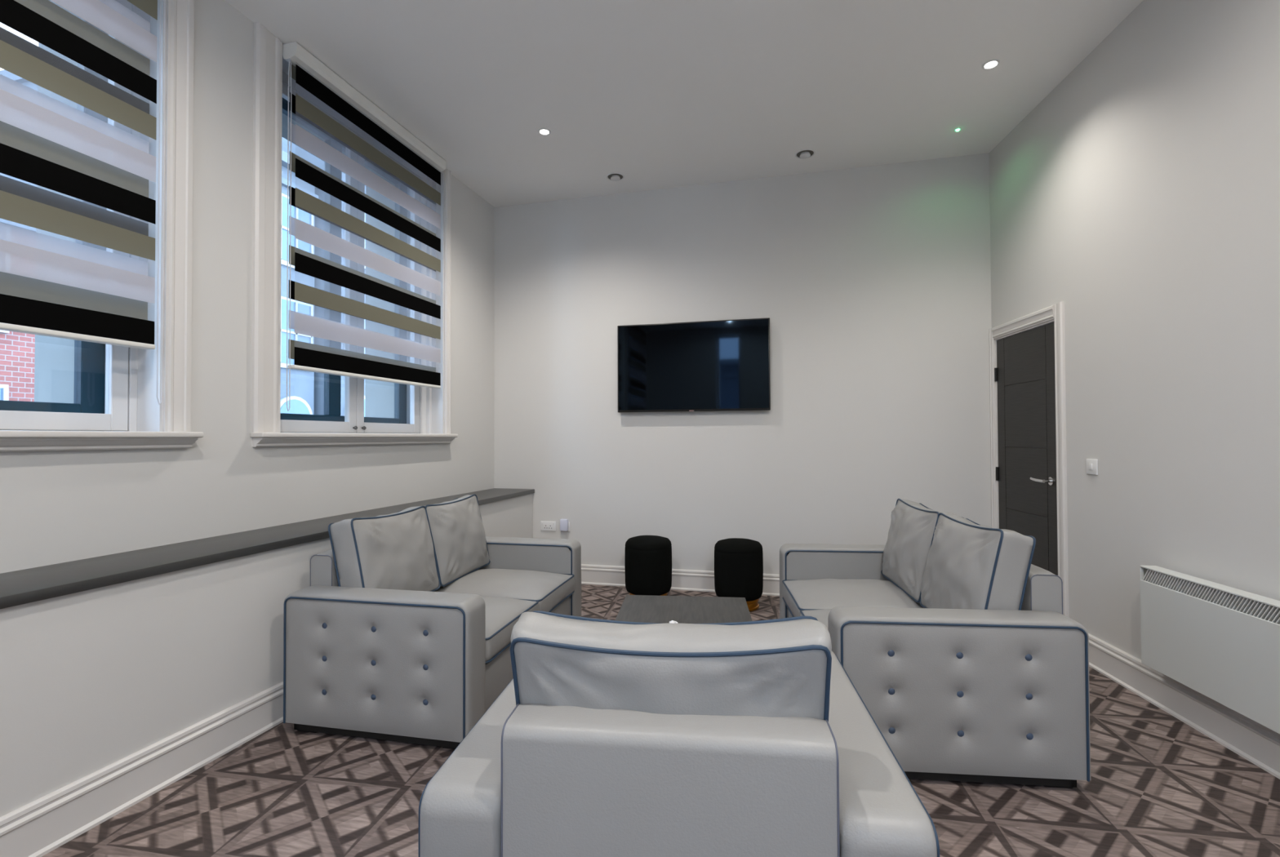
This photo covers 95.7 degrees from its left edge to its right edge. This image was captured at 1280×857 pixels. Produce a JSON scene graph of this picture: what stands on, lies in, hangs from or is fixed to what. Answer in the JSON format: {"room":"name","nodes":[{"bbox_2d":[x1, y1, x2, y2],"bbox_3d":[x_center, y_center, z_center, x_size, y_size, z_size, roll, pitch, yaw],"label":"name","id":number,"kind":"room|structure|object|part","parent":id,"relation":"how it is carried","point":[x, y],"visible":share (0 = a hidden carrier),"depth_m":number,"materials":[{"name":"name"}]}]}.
{"room":"living room","nodes":[
{"label":"living room","id":0,"kind":"room"},
{"bbox_2d":[0,0,494,573],"bbox_3d":[-2.540,-0.386,2.072,0.620,3.434,6.970,0,-1,15],"label":"wall","id":1,"kind":"structure","parent":0,"point":[56,507],"depth_m":2.83,"materials":[{"name":"grey paint"}]},
{"bbox_2d":[0,0,204,452],"bbox_3d":[-2.574,-1.012,1.895,0.755,2.185,1.762,0,-1,15],"label":"window","id":2,"kind":"structure","parent":1,"relation":"in","point":[88,396],"depth_m":2.56,"materials":[{"name":"painted wood"},{"name":"glass"}]},
{"bbox_3d":[-2.634,-1.021,1.910,0.050,2.100,1.520,0,-1,15],"label":"frame","id":3,"kind":"part","parent":2,"relation":"part of","materials":[{"name":"white wood"}]},
{"bbox_2d":[0,0,165,404],"bbox_3d":[-2.252,-1.108,1.762,0.097,1.994,1.536,0,-1,15],"label":"roller blind","id":4,"kind":"object","parent":2,"relation":"attached to","point":[52,286],"visible":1,"depth_m":2.21,"materials":[{"name":"multicoloured fabric"}]},
{"bbox_3d":[-2.061,-1.065,2.494,0.004,1.928,0.022,0,-1,15],"label":"pull cord","id":5,"kind":"part","parent":4,"relation":"part of","materials":[{"name":"grey plastic"}]},
{"bbox_3d":[-2.405,0.042,1.835,0.415,0.074,1.762,0,-1,15],"label":"sill","id":6,"kind":"part","parent":2,"relation":"part of","materials":[{"name":"white"}]},
{"bbox_3d":[-2.443,-1.028,1.860,0.055,2.066,1.496,0,-1,15],"label":"frame","id":7,"kind":"part","parent":2,"relation":"part of","materials":[{"name":"white wood"}]},
{"bbox_3d":[-2.277,-1.052,1.816,0.030,2.111,1.740,0,-1,15],"label":"architrave","id":8,"kind":"part","parent":2,"relation":"part of","materials":[{"name":"white wood"}]},
{"bbox_2d":[250,22,457,447],"bbox_3d":[-2.046,-0.984,3.888,0.755,2.185,1.765,0,-1,15],"label":"window","id":9,"kind":"structure","parent":1,"relation":"in","point":[395,413],"depth_m":3.82,"materials":[{"name":"glass"},{"name":"painted wood"},{"name":"fabric"}]},
{"bbox_3d":[-2.094,-0.993,3.950,0.050,2.100,1.521,0,-1,15],"label":"frame","id":10,"kind":"part","parent":9,"relation":"part of","materials":[{"name":"white"}]},
{"bbox_3d":[-1.877,0.070,3.828,0.415,0.074,1.765,0,-1,15],"label":"sill","id":11,"kind":"part","parent":9,"relation":"part of","materials":[{"name":"white"}]},
{"bbox_3d":[-1.889,-0.999,3.896,0.085,2.066,1.497,0,-1,15],"label":"frame","id":12,"kind":"part","parent":9,"relation":"part of","materials":[{"name":"white"}]},
{"bbox_2d":[282,41,446,411],"bbox_3d":[-1.715,-1.080,3.790,0.097,1.994,1.395,0,-1,15],"label":"roller blind","id":13,"kind":"object","parent":9,"relation":"attached to","point":[309,73],"visible":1,"depth_m":3.61,"materials":[{"name":"multicoloured fabric"}]},
{"bbox_3d":[-1.894,-1.056,3.127,0.004,1.928,0.022,0,-1,15],"label":"pull cord","id":14,"kind":"part","parent":13,"relation":"part of","materials":[{"name":"grey plastic"}]},
{"bbox_2d":[0,493,533,817],"bbox_3d":[-2.011,0.934,2.068,0.385,0.789,6.669,0,-1,15],"label":"wall","id":15,"kind":"structure","parent":0,"point":[91,679],"depth_m":2.08,"materials":[{"name":"grey paint"}]},
{"bbox_2d":[0,681,283,856],"bbox_3d":[-1.811,1.243,2.002,0.030,0.168,6.650,0,-1,15],"label":"baseboard","id":16,"kind":"structure","parent":15,"relation":"attached to","point":[46,824],"depth_m":2.04,"materials":[{"name":"white wood"}]},
{"bbox_2d":[0,488,534,608],"bbox_3d":[-2.001,0.522,2.072,0.407,0.036,6.666,0,-1,15],"label":"wall ledge","id":17,"kind":"object","parent":15,"relation":"on","point":[20,587],"visible":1,"depth_m":2.29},
{"bbox_2d":[41,584,1279,856],"bbox_3d":[0.474,1.360,1.444,7.000,0.100,7.270,0,-1,14],"label":"floor","id":18,"kind":"structure","parent":0,"point":[1158,786],"depth_m":2.05,"materials":[{"name":"brown carpet"}]},
{"bbox_2d":[283,493,581,749],"bbox_3d":[-0.973,0.881,3.181,0.906,0.922,1.540,0,-1,12],"label":"sofa","id":19,"kind":"object","parent":18,"relation":"on","point":[401,631],"visible":0.98,"depth_m":2.50,"materials":[{"name":"leather"}]},
{"bbox_3d":[-1.358,0.940,3.261,0.120,0.699,1.186,0,-1,12],"label":"frame","id":20,"kind":"part","parent":19,"relation":"part of","materials":[{"name":"leather"}]},
{"bbox_2d":[329,506,439,591],"bbox_3d":[-1.260,0.661,2.937,0.254,0.480,0.614,0,-1,12],"label":"cushion","id":21,"kind":"object","parent":19,"relation":"on","point":[399,550],"depth_m":2.79,"materials":[{"name":"leather"}]},
{"bbox_3d":[-1.113,0.995,2.511,0.893,0.564,0.175,0,-1,12],"label":"arm","id":22,"kind":"part","parent":19,"relation":"part of","materials":[{"name":"leather"}]},
{"bbox_2d":[417,494,488,586],"bbox_3d":[-1.139,0.671,3.526,0.240,0.479,0.618,0,-1,12],"label":"cushion","id":23,"kind":"object","parent":19,"relation":"on","point":[460,544],"depth_m":3.40,"materials":[{"name":"leather"}]},
{"bbox_2d":[433,568,574,612],"bbox_3d":[-0.850,0.954,3.461,0.781,0.171,0.610,0,-1,12],"label":"seat cushion","id":24,"kind":"object","parent":19,"relation":"on","point":[549,588],"depth_m":3.32,"materials":[{"name":"leather"}]},
{"bbox_2d":[480,595,538,661],"bbox_3d":[-0.974,0.944,2.874,0.781,0.173,0.610,0,-1,12],"label":"seat cushion","id":25,"kind":"object","parent":19,"relation":"on","point":[502,612],"depth_m":2.75,"materials":[{"name":"leather"}]},
{"bbox_3d":[-0.913,1.169,3.164,0.707,0.225,1.198,0,-1,12],"label":"seat","id":26,"kind":"part","parent":19,"relation":"part of","materials":[{"name":"leather"}]},
{"bbox_3d":[-0.833,1.014,3.847,0.893,0.564,0.175,0,-1,12],"label":"arm","id":27,"kind":"part","parent":19,"relation":"part of","materials":[{"name":"leather"}]},
{"bbox_2d":[624,535,671,595],"bbox_3d":[0.067,1.107,4.575,0.368,0.504,0.368,0,-1,14],"label":"round stool","id":28,"kind":"object","parent":18,"relation":"on","point":[647,558],"visible":0.84,"depth_m":4.42,"materials":[{"name":"black fabric"}]},
{"bbox_2d":[418,610,939,856],"bbox_3d":[0.098,0.853,1.488,0.966,0.918,0.906,0,-1,7],"label":"armchair","id":29,"kind":"object","parent":18,"relation":"on","point":[606,738],"visible":1,"depth_m":1.08,"materials":[{"name":"leather"}]},
{"bbox_3d":[-0.294,0.977,1.532,0.177,0.565,0.893,0,-1,7],"label":"arm","id":30,"kind":"part","parent":29,"relation":"part of","materials":[{"name":"leather"}]},
{"bbox_3d":[0.051,0.902,1.097,0.608,0.699,0.120,0,-1,7],"label":"frame","id":31,"kind":"part","parent":29,"relation":"part of","materials":[{"name":"leather"}]},
{"bbox_2d":[510,612,831,719],"bbox_3d":[0.062,0.633,1.233,0.648,0.484,0.236,0,-1,7],"label":"cushion","id":32,"kind":"object","parent":29,"relation":"on","point":[777,668],"depth_m":1.13,"materials":[{"name":"leather"}]},
{"bbox_3d":[0.490,0.973,1.438,0.177,0.564,0.893,0,-1,7],"label":"arm","id":33,"kind":"part","parent":29,"relation":"part of","materials":[{"name":"leather"}]},
{"bbox_2d":[615,595,751,623],"bbox_3d":[0.200,1.120,2.671,0.650,0.420,1.000,0,-1,6],"label":"coffee table","id":34,"kind":"object","parent":18,"relation":"on","point":[634,608],"visible":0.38,"depth_m":2.91,"materials":[{"name":"grey wood"}]},
{"bbox_2d":[714,537,763,611],"bbox_3d":[0.753,1.102,4.425,0.368,0.504,0.368,0,-1,14],"label":"round stool","id":35,"kind":"object","parent":18,"relation":"on","point":[738,562],"visible":0.83,"depth_m":4.27,"materials":[{"name":"black fabric"}]},
{"bbox_2d":[779,498,1090,788],"bbox_3d":[1.250,0.868,2.876,0.906,0.922,1.540,0,-1,6],"label":"sofa","id":36,"kind":"object","parent":18,"relation":"on","point":[962,651],"visible":0.91,"depth_m":2.14,"materials":[{"name":"leather"}]},
{"bbox_2d":[800,608,831,628],"bbox_3d":[1.159,0.933,2.583,0.781,0.171,0.610,0,-1,6],"label":"seat cushion","id":37,"kind":"object","parent":36,"relation":"on","point":[821,615],"depth_m":2.79,"materials":[{"name":"leather"}]},
{"bbox_3d":[1.317,1.002,3.554,0.893,0.564,0.175,0,-1,6],"label":"arm","id":38,"kind":"part","parent":36,"relation":"part of","materials":[{"name":"leather"}]},
{"bbox_2d":[782,578,924,617],"bbox_3d":[1.217,0.940,3.179,0.781,0.173,0.610,0,-1,6],"label":"seat cushion","id":39,"kind":"object","parent":36,"relation":"on","point":[797,594],"depth_m":3.06,"materials":[{"name":"leather"}]},
{"bbox_2d":[882,499,957,602],"bbox_3d":[1.507,0.654,3.156,0.254,0.480,0.614,0,-1,6],"label":"cushion","id":40,"kind":"object","parent":36,"relation":"on","point":[913,526],"depth_m":3.04,"materials":[{"name":"leather"}]},
{"bbox_3d":[1.185,0.982,2.195,0.893,0.564,0.175,0,-1,6],"label":"arm","id":41,"kind":"part","parent":36,"relation":"part of","materials":[{"name":"leather"}]},
{"bbox_2d":[920,514,1033,610],"bbox_3d":[1.451,0.646,2.558,0.240,0.479,0.618,0,-1,6],"label":"cushion","id":42,"kind":"object","parent":36,"relation":"on","point":[966,564],"depth_m":2.36,"materials":[{"name":"leather"}]},
{"bbox_3d":[1.641,0.922,2.837,0.120,0.699,1.186,0,-1,6],"label":"frame","id":43,"kind":"part","parent":36,"relation":"part of","materials":[{"name":"leather"}]},
{"bbox_2d":[224,0,1143,207],"bbox_3d":[0.461,-2.198,1.498,7.000,0.150,7.270,0,-1,14],"label":"ceiling","id":44,"kind":"structure","parent":0,"point":[656,94],"depth_m":3.43,"materials":[{"name":"white paint"}]},
{"bbox_2d":[537,128,551,135],"bbox_3d":[-0.670,-2.077,4.057,0.092,0.006,0.092,0,-1,14],"label":"recessed light","id":45,"kind":"object","parent":44,"relation":"in","point":[544,131],"visible":1,"depth_m":4.05,"materials":[{"name":"white plastic"}]},
{"bbox_3d":[-0.670,-2.078,4.057,0.066,0.002,0.066,0,-1,14],"label":"bulb","id":46,"kind":"part","parent":45,"relation":"part of","materials":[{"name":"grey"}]},
{"bbox_2d":[606,172,624,181],"bbox_3d":[-0.202,-2.059,4.763,0.148,0.024,0.148,0,-1,14],"label":"recessed light","id":47,"kind":"object","parent":44,"relation":"in","point":[615,176],"visible":1,"depth_m":4.74,"materials":[{"name":"white plastic"}]},
{"bbox_2d":[795,148,815,159],"bbox_3d":[1.251,-2.070,4.389,0.148,0.024,0.148,0,-1,14],"label":"recessed light","id":48,"kind":"object","parent":44,"relation":"in","point":[807,153],"visible":1,"depth_m":4.37,"materials":[{"name":"white plastic"}]},
{"bbox_2d":[954,127,961,131],"bbox_3d":[2.220,-2.084,4.049,0.044,0.014,0.044,0,-1,14],"label":"recessed light","id":49,"kind":"object","parent":44,"relation":"in","point":[958,129],"visible":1,"depth_m":4.04,"materials":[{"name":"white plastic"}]},
{"bbox_2d":[982,58,999,70],"bbox_3d":[2.024,-2.098,3.341,0.092,0.006,0.092,0,-1,14],"label":"recessed light","id":50,"kind":"object","parent":44,"relation":"in","point":[991,64],"visible":1,"depth_m":3.33,"materials":[{"name":"white plastic"}]},
{"bbox_3d":[2.024,-2.099,3.341,0.066,0.002,0.066,0,-1,14],"label":"bulb","id":51,"kind":"part","parent":50,"relation":"part of","materials":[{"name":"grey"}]},
{"bbox_2d":[494,152,991,574],"bbox_3d":[0.633,-0.354,5.021,5.600,3.434,0.300,0,-1,14],"label":"wall","id":52,"kind":"structure","parent":0,"point":[873,283],"depth_m":4.77,"materials":[{"name":"grey paint"}]},
{"bbox_2d":[540,520,555,531],"bbox_3d":[-0.825,0.877,5.206,0.146,0.086,0.014,0,-1,14],"label":"wall socket","id":53,"kind":"object","parent":52,"relation":"attached to","point":[544,525],"visible":1,"depth_m":5.20,"materials":[{"name":"white plastic"}]},
{"bbox_2d":[560,519,569,531],"bbox_3d":[-0.671,0.861,5.147,0.086,0.114,0.055,0,-1,14],"label":"plug adapter","id":54,"kind":"object","parent":52,"relation":"attached to","point":[564,523],"visible":1,"depth_m":5.12,"materials":[{"name":"white plastic"}]},
{"bbox_2d":[581,564,779,595],"bbox_3d":[0.852,1.275,4.773,3.756,0.168,0.030,0,-1,14],"label":"baseboard","id":55,"kind":"structure","parent":52,"relation":"attached to","point":[595,575],"depth_m":4.90,"materials":[{"name":"white"}]},
{"bbox_2d":[617,317,770,412],"bbox_3d":[0.438,-0.518,4.879,1.286,0.752,0.073,0,-1,14],"label":"television","id":56,"kind":"object","parent":52,"relation":"attached to","point":[722,365],"visible":1,"depth_m":4.84,"materials":[{"name":"black plastic"}]},
{"bbox_2d":[989,0,1279,659],"bbox_3d":[2.442,-0.421,0.998,0.300,3.434,7.336,0,-1,6],"label":"wall","id":57,"kind":"structure","parent":0,"point":[1140,195],"depth_m":2.76,"materials":[{"name":"grey paint"}]},
{"bbox_2d":[989,302,1068,617],"bbox_3d":[2.677,0.290,3.904,0.260,2.097,0.878,0,-1,6],"label":"door","id":58,"kind":"structure","parent":57,"relation":"in","point":[1027,353],"depth_m":3.83,"materials":[{"name":"grey wood"}]},
{"bbox_3d":[2.556,0.331,3.691,0.065,0.052,0.163,0,-1,6],"label":"handle","id":59,"kind":"part","parent":58,"relation":"part of","materials":[{"name":"silver metal"}]},
{"bbox_2d":[1086,458,1097,475],"bbox_3d":[2.528,0.214,3.243,0.015,0.086,0.086,0,-1,6],"label":"light switch","id":60,"kind":"object","parent":57,"relation":"attached to","point":[1091,464],"visible":1,"depth_m":3.23,"materials":[{"name":"white plastic"}]},
{"bbox_2d":[1088,633,1279,779],"bbox_3d":[2.236,1.206,0.541,0.032,0.168,5.832,0,-1,6],"label":"baseboard","id":61,"kind":"structure","parent":57,"relation":"attached to","point":[1255,743],"depth_m":2.57,"materials":[{"name":"white wood"}]},
{"bbox_2d":[1139,565,1279,733],"bbox_3d":[2.361,0.875,2.052,0.100,0.465,1.420,0,-1,6],"label":"heater","id":62,"kind":"object","parent":57,"relation":"attached to","point":[1221,642],"visible":1,"depth_m":2.36,"materials":[{"name":"grey metal"}]},
{"bbox_2d":[1142,568,1279,624],"bbox_3d":[2.318,0.681,2.059,0.008,0.063,1.405,0,-1,6],"label":"grille","id":63,"kind":"object","parent":62,"relation":"attached to","point":[1260,611],"depth_m":2.37,"materials":[{"name":"grey metal"}]},
{"label":"outside","id":64,"kind":"structure","parent":0,"visible":0},
{"bbox_3d":[-18.619,2.886,14.920,36.600,0.200,80.000,0,-1,14],"label":"ground","id":65,"kind":"structure","parent":64,"visible":0},
{"bbox_2d":[0,173,36,401],"bbox_3d":[-14.289,-0.714,4.405,6.350,6.650,13.800,0,-1,14],"label":"brick building","id":66,"kind":"structure","parent":65,"relation":"on","point":[17,349],"depth_m":9.33,"materials":[{"name":"brick"}]},
{"bbox_3d":[-10.081,0.112,8.826,0.016,1.500,0.600,0,-1,14],"label":"pane","id":67,"kind":"part","parent":66,"relation":"part of","materials":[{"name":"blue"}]},
{"bbox_3d":[-14.300,-3.664,4.450,6.350,0.750,13.800,0,-1,14],"label":"cornice","id":68,"kind":"part","parent":66,"relation":"part of","materials":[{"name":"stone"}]},
{"bbox_2d":[0,69,318,414],"bbox_3d":[-12.246,-2.079,13.862,6.350,9.650,5.300,0,-1,14],"label":"stone building","id":69,"kind":"structure","parent":65,"relation":"on","point":[301,382],"depth_m":14.89,"materials":[{"name":"grey"}]},
{"bbox_3d":[-12.263,-6.529,13.929,6.350,0.750,5.300,0,-1,14],"label":"cornice","id":70,"kind":"part","parent":69,"relation":"part of","materials":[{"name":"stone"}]},
{"bbox_3d":[-8.873,0.299,14.893,0.016,2.100,1.000,0,-1,14],"label":"pane","id":71,"kind":"part","parent":69,"relation":"part of","materials":[{"name":"blue glass"}]},
{"bbox_3d":[-8.884,-2.451,14.934,0.016,1.600,1.000,0,-1,14],"label":"pane","id":72,"kind":"part","parent":69,"relation":"part of","materials":[{"name":"blue glass"}]},
{"bbox_3d":[-8.894,-5.051,14.973,0.016,1.600,1.000,0,-1,14],"label":"pane","id":73,"kind":"part","parent":69,"relation":"part of","materials":[{"name":"blue"}]},
{"bbox_2d":[281,137,365,417],"bbox_3d":[-9.262,-4.578,24.646,6.350,14.950,17.000,0,-1,14],"label":"stone building","id":74,"kind":"structure","parent":65,"relation":"on","point":[318,403],"depth_m":15.90,"materials":[{"name":"grey"}]}
]}

